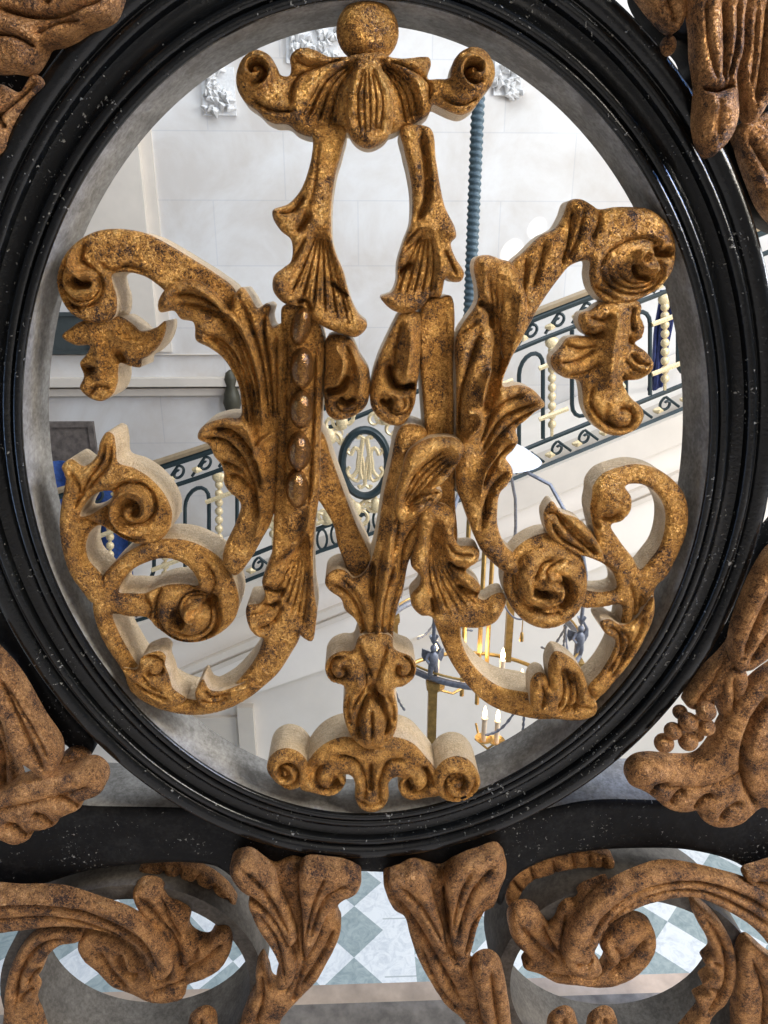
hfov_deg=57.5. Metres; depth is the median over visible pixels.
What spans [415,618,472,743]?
lantern
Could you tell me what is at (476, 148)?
rope
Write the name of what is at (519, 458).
lantern
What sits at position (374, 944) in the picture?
floor
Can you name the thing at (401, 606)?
lantern
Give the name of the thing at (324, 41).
carving
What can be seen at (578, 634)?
lantern
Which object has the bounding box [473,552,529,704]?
lantern
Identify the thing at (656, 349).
drape
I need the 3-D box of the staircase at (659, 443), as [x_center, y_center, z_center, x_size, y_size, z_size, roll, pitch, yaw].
[-0.301,0.514,7.229,7.901,4.247,1.970,-1,19,-2]
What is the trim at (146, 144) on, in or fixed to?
attached to the wall at (220, 181)
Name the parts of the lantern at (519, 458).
arm, arm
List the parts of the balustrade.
gilded rail, handrail, rail, rail, rail, rail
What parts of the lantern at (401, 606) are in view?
corner post, arm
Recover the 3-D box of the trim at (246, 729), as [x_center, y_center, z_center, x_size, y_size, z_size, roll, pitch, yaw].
[-1.391,2.600,7.238,0.158,1.398,0.080,-1,19,-2]
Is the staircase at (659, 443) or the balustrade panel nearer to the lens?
the balustrade panel
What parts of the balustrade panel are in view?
scroll arm, scroll arm, foot post, rail, scroll arm, scroll arm, knob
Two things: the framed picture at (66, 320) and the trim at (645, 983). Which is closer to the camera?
the trim at (645, 983)
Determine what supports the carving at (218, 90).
attached to the wall at (220, 181)
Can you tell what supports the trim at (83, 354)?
attached to the wall at (220, 181)
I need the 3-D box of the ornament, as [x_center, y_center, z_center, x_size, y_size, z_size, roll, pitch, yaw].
[0.362,0.801,3.604,0.281,0.339,0.133,-1,19,-2]
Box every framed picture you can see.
[49,421,97,460]
[52,312,89,353]
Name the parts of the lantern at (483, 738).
swag chain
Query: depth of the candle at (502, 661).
3.54 m
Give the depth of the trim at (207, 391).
7.54 m
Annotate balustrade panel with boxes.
[0,0,767,1023]
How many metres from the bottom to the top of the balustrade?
3.943 m
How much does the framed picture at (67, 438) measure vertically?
1.139 m
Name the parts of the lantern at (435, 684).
swag chain, corner post, swag chain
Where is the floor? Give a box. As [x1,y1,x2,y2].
[0,849,767,995]
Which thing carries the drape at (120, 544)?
hanging from the wall at (220, 181)
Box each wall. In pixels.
[49,0,767,663]
[92,502,767,778]
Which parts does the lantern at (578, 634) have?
swag chain, corner post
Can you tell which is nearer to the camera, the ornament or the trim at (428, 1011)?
the trim at (428, 1011)
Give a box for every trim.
[0,973,689,1014]
[0,993,658,1023]
[49,387,240,395]
[50,377,238,386]
[52,354,218,355]
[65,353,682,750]
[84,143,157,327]
[140,130,171,351]
[194,715,239,746]
[237,703,256,755]
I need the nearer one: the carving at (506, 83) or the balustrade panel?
the balustrade panel
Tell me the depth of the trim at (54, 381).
7.44 m
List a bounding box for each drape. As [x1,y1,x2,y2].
[53,460,132,574]
[647,290,673,390]
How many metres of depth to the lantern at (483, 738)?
3.65 m
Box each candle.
[474,709,504,749]
[475,706,491,744]
[499,648,505,667]
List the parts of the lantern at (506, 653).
hanging rod, rod, hanging rod, corner post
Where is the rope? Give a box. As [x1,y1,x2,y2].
[463,96,484,315]
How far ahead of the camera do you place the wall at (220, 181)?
7.10 m
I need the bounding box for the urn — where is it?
[223,370,240,409]
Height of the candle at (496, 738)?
0.269 m
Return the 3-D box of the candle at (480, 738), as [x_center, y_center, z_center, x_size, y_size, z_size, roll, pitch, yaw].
[0.517,1.102,3.674,0.092,0.269,0.199,-1,19,-2]
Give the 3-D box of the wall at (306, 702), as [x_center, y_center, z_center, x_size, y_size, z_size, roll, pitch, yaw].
[-0.287,1.418,7.077,8.255,3.742,0.300,-1,19,-2]
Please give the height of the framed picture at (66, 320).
0.426 m
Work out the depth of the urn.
7.46 m
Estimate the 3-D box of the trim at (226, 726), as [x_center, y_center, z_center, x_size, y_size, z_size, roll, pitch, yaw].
[-1.899,2.666,7.263,0.846,1.258,0.040,-1,19,-2]
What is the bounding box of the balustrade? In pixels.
[57,228,767,621]
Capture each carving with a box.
[200,67,236,118]
[286,27,339,63]
[492,61,526,100]
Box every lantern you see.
[393,592,411,633]
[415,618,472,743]
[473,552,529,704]
[474,706,513,749]
[506,444,565,534]
[556,607,588,666]
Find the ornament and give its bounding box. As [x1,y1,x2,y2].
[436,644,462,694]

